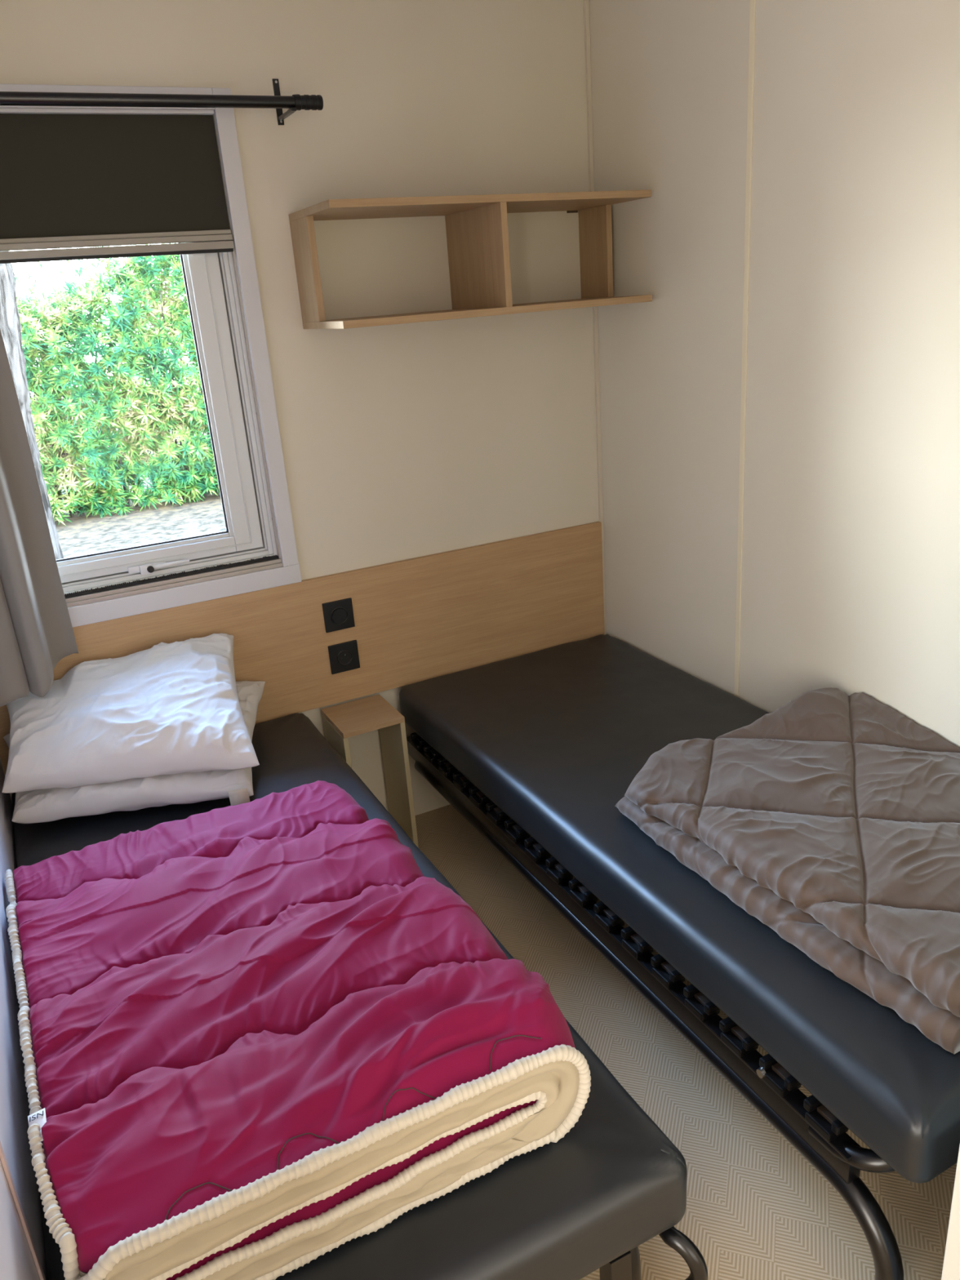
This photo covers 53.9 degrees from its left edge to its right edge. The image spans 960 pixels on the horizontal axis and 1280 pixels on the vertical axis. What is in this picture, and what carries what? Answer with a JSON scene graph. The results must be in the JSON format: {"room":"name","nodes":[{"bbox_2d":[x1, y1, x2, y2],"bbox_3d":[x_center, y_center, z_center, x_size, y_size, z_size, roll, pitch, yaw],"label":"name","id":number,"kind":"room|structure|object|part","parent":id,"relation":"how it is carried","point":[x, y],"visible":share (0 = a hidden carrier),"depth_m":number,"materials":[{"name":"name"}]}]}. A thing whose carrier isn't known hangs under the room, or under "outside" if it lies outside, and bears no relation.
{"room":"bedroom","nodes":[
{"label":"bedroom","id":0,"kind":"room"},
{"bbox_2d":[0,760,47,1279],"bbox_3d":[-0.812,0.006,1.267,0.060,2.380,2.120,-14,22,-24],"label":"wall","id":1,"kind":"structure","parent":0,"point":[16,1260],"depth_m":1.27,"materials":[{"name":"white paint"}]},
{"bbox_2d":[0,1141,45,1279],"bbox_3d":[-0.588,0.110,0.909,0.004,2.360,0.012,-14,22,-24],"label":"trim","id":2,"kind":"structure","parent":1,"relation":"attached to","point":[2,1157],"depth_m":1.11,"materials":[{"name":"brown"}]},
{"bbox_2d":[0,250,63,559],"bbox_3d":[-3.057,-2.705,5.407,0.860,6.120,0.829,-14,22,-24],"label":"curtain","id":3,"kind":"object","parent":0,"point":[11,327],"visible":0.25,"depth_m":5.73,"materials":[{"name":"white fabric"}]},
{"bbox_2d":[0,0,599,815],"bbox_3d":[-0.462,-0.503,2.574,1.956,2.380,0.060,-14,22,-24],"label":"wall","id":4,"kind":"structure","parent":0,"point":[404,441],"depth_m":2.52,"materials":[{"name":"beige paint"}]},
{"bbox_2d":[0,84,302,626],"bbox_3d":[-0.926,-0.647,2.279,0.828,1.202,0.096,-14,22,-24],"label":"window","id":5,"kind":"structure","parent":4,"relation":"in","point":[243,557],"depth_m":2.43,"materials":[{"name":"white plastic"}]},
{"bbox_2d":[0,107,234,263],"bbox_3d":[-0.941,-1.016,2.116,0.735,0.306,0.029,-14,22,-24],"label":"roller blind","id":6,"kind":"object","parent":5,"relation":"attached to","point":[70,179],"visible":1,"depth_m":2.16,"materials":[{"name":"black fabric"}]},
{"bbox_3d":[-0.836,-0.190,2.462,0.153,0.026,0.024,-14,22,-24],"label":"handle","id":7,"kind":"part","parent":5,"relation":"part of","materials":[{"name":"white plastic"}]},
{"bbox_3d":[-0.934,-0.664,2.292,0.667,1.018,0.045,-14,22,-24],"label":"sash","id":8,"kind":"part","parent":5,"relation":"part of","materials":[{"name":"white plastic"}]},
{"bbox_3d":[-0.934,-0.663,2.290,0.737,1.088,0.060,-14,22,-24],"label":"frame","id":9,"kind":"part","parent":5,"relation":"part of","materials":[{"name":"white plastic"}]},
{"bbox_3d":[-0.902,-0.504,2.306,0.737,0.810,0.029,-14,22,-24],"label":"screen rail","id":10,"kind":"part","parent":5,"relation":"part of","materials":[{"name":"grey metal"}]},
{"bbox_3d":[-0.938,-0.675,2.286,0.497,0.930,0.004,-14,22,-24],"label":"glass pane","id":11,"kind":"part","parent":5,"relation":"part of","materials":[{"name":"clear glass"}]},
{"bbox_2d":[0,78,323,124],"bbox_3d":[-0.845,-1.181,2.043,1.017,0.098,0.116,-14,22,-24],"label":"curtain rod","id":12,"kind":"object","parent":4,"relation":"attached to","point":[294,103],"visible":1,"depth_m":2.07,"materials":[{"name":"black metal"}]},
{"bbox_2d":[0,328,78,706],"bbox_3d":[-1.115,-0.479,2.060,0.245,1.286,0.109,-20,25,-36],"label":"curtain","id":13,"kind":"object","parent":12,"relation":"hanging from","point":[37,632],"visible":1,"depth_m":2.19,"materials":[{"name":"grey fabric"}]},
{"bbox_2d":[0,521,604,776],"bbox_3d":[-0.412,-0.002,2.718,1.820,0.382,0.018,-14,22,-24],"label":"headboard panel","id":14,"kind":"object","parent":4,"relation":"attached to","point":[423,618],"visible":0.74,"depth_m":2.78,"materials":[{"name":"brown wood"}]},
{"bbox_2d":[322,597,355,632],"bbox_3d":[-0.401,-0.070,2.684,0.086,0.086,0.012,-14,22,-24],"label":"power socket","id":15,"kind":"object","parent":14,"relation":"attached to","point":[338,615],"visible":1,"depth_m":2.68,"materials":[{"name":"black plastic"}]},
{"bbox_2d":[328,640,359,674],"bbox_3d":[-0.391,0.050,2.727,0.086,0.086,0.016,-14,22,-24],"label":"power socket","id":16,"kind":"object","parent":14,"relation":"attached to","point":[344,656],"visible":1,"depth_m":2.73,"materials":[{"name":"black plastic"}]},
{"bbox_2d":[288,189,652,328],"bbox_3d":[-0.008,-0.981,2.436,0.870,0.272,0.317,-14,22,-24],"label":"wall shelf","id":17,"kind":"object","parent":4,"relation":"attached to","point":[477,225],"visible":1,"depth_m":2.37,"materials":[{"name":"brown wood"}]},
{"bbox_3d":[-0.427,-0.913,2.338,0.017,0.238,0.141,-14,22,-24],"label":"panel","id":18,"kind":"part","parent":17,"relation":"part of","materials":[{"name":"brown wood"}]},
{"bbox_3d":[0.328,-1.098,2.680,0.017,0.238,0.141,-14,22,-24],"label":"panel","id":19,"kind":"part","parent":17,"relation":"part of","materials":[{"name":"brown wood"}]},
{"bbox_2d":[583,0,606,635],"bbox_3d":[0.364,-0.700,2.908,0.012,2.360,0.010,-14,22,-24],"label":"trim","id":20,"kind":"structure","parent":4,"relation":"attached to","point":[586,2],"depth_m":2.82,"materials":[{"name":"beige plastic"}]},
{"bbox_2d":[414,804,957,1279],"bbox_3d":[-0.174,1.446,0.676,3.820,0.040,4.620,-14,22,-24],"label":"floor","id":21,"kind":"structure","parent":0,"point":[757,1208],"depth_m":1.81,"materials":[{"name":"plastic"}]},
{"bbox_2d":[320,694,418,848],"bbox_3d":[-0.321,0.420,2.777,0.182,0.452,0.196,-14,22,-24],"label":"nightstand","id":22,"kind":"object","parent":21,"relation":"on","point":[342,722],"visible":0.63,"depth_m":2.73,"materials":[{"name":"brown wood"}]},
{"bbox_3d":[-0.396,0.445,2.748,0.014,0.436,0.190,-14,22,-24],"label":"panel","id":23,"kind":"part","parent":22,"relation":"part of","materials":[{"name":"beige wood"}]},
{"bbox_3d":[-0.246,0.409,2.814,0.014,0.436,0.194,-14,22,-24],"label":"panel","id":24,"kind":"part","parent":22,"relation":"part of","materials":[{"name":"beige wood"}]},
{"bbox_2d":[599,1226,708,1279],"bbox_3d":[-0.415,0.808,1.901,0.769,0.343,1.750,-14,22,-24],"label":"frame","id":25,"kind":"object","parent":21,"relation":"on","point":[627,1266],"visible":0.04,"depth_m":1.27,"materials":[{"name":"black metal"}]},
{"bbox_2d":[11,712,687,1279],"bbox_3d":[-0.454,0.580,1.844,0.787,0.126,1.748,-14,22,-24],"label":"mattress","id":26,"kind":"object","parent":25,"relation":"on","point":[567,1208],"visible":0.19,"depth_m":1.23,"materials":[{"name":"black leather"}]},
{"bbox_2d":[3,680,265,823],"bbox_3d":[-0.787,0.279,2.297,0.676,0.139,0.519,-14,22,-24],"label":"pillow","id":27,"kind":"object","parent":26,"relation":"on","point":[46,805],"visible":0.44,"depth_m":2.16,"materials":[{"name":"white fabric"}]},
{"bbox_2d":[2,633,259,793],"bbox_3d":[-0.857,0.173,2.280,0.569,0.211,0.483,-10,21,-15],"label":"pillow","id":28,"kind":"object","parent":27,"relation":"on","point":[174,708],"visible":0.93,"depth_m":2.19,"materials":[{"name":"white fabric"}]},
{"bbox_2d":[4,780,591,1279],"bbox_3d":[-0.373,0.515,1.561,0.732,0.184,1.052,-14,22,-24],"label":"quilt","id":29,"kind":"object","parent":26,"relation":"on","point":[261,1039],"visible":1,"depth_m":1.28,"materials":[{"name":"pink fabric"}]},
{"bbox_3d":[0.193,0.975,1.322,0.033,0.343,0.030,-14,22,-24],"label":"support leg","id":30,"kind":"part","parent":25,"relation":"part of","materials":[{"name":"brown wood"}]},
{"bbox_3d":[-0.220,0.774,2.072,0.260,0.253,1.589,-14,22,-24],"label":"rail","id":31,"kind":"part","parent":25,"relation":"part of","materials":[{"name":"black metal"}]},
{"bbox_2d":[406,732,903,1279],"bbox_3d":[0.526,0.593,2.292,0.767,0.340,1.820,-14,22,-24],"label":"frame","id":32,"kind":"object","parent":21,"relation":"on","point":[822,1139],"visible":0.34,"depth_m":1.72,"materials":[{"name":"black metal"}]},
{"bbox_2d":[399,634,959,1183],"bbox_3d":[0.511,0.367,2.217,0.770,0.128,1.870,-14,22,-24],"label":"mattress","id":33,"kind":"object","parent":32,"relation":"on","point":[555,737],"visible":0.69,"depth_m":1.93,"materials":[{"name":"black leather"}]},
{"bbox_2d":[614,687,959,1053],"bbox_3d":[0.737,0.336,1.827,0.655,0.162,0.885,-14,22,-24],"label":"quilt","id":34,"kind":"object","parent":33,"relation":"on","point":[831,818],"visible":1,"depth_m":1.76,"materials":[{"name":"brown fabric"}]},
{"bbox_3d":[0.878,0.692,1.570,0.748,0.064,0.138,-14,22,-24],"label":"rail","id":35,"kind":"part","parent":32,"relation":"part of","materials":[{"name":"black metal"}]},
{"bbox_2d":[589,0,959,747],"bbox_3d":[1.412,-0.075,1.023,0.060,2.380,4.500,-14,22,-24],"label":"wall","id":36,"kind":"structure","parent":0,"point":[851,574],"depth_m":2.18,"materials":[{"name":"beige paint"}]},
{"bbox_2d":[733,0,755,697],"bbox_3d":[0.658,-0.523,2.365,0.003,2.360,0.015,-14,22,-24],"label":"trim","id":37,"kind":"structure","parent":36,"relation":"attached to","point":[753,2],"depth_m":2.28,"materials":[{"name":"beige plastic"}]},
{"bbox_3d":[0.936,-0.066,1.067,0.755,2.360,0.080,-14,22,-24],"label":"wall","id":38,"kind":"structure","parent":0,"visible":0},
{"bbox_2d":[941,1145,959,1279],"bbox_3d":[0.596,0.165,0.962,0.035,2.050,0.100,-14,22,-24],"label":"door","id":39,"kind":"structure","parent":38,"relation":"in","point":[951,1266],"depth_m":1.21,"materials":[{"name":"beige"}]},
{"label":"outside","id":40,"kind":"structure","parent":0,"visible":0},
{"bbox_2d":[43,386,226,558],"bbox_3d":[-6.400,-3.249,16.463,28.000,0.050,29.500,-14,22,-24],"label":"ground","id":41,"kind":"structure","parent":40,"point":[82,535],"depth_m":10.48,"materials":[{"name":"grey gravel"}]},
{"bbox_2d":[13,243,220,525],"bbox_3d":[-4.002,-2.872,11.266,6.723,2.494,0.518,-14,22,-24],"label":"hedge","id":42,"kind":"object","parent":41,"relation":"on","point":[63,322],"visible":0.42,"depth_m":10.73,"materials":[{"name":"green plant"}]}
]}

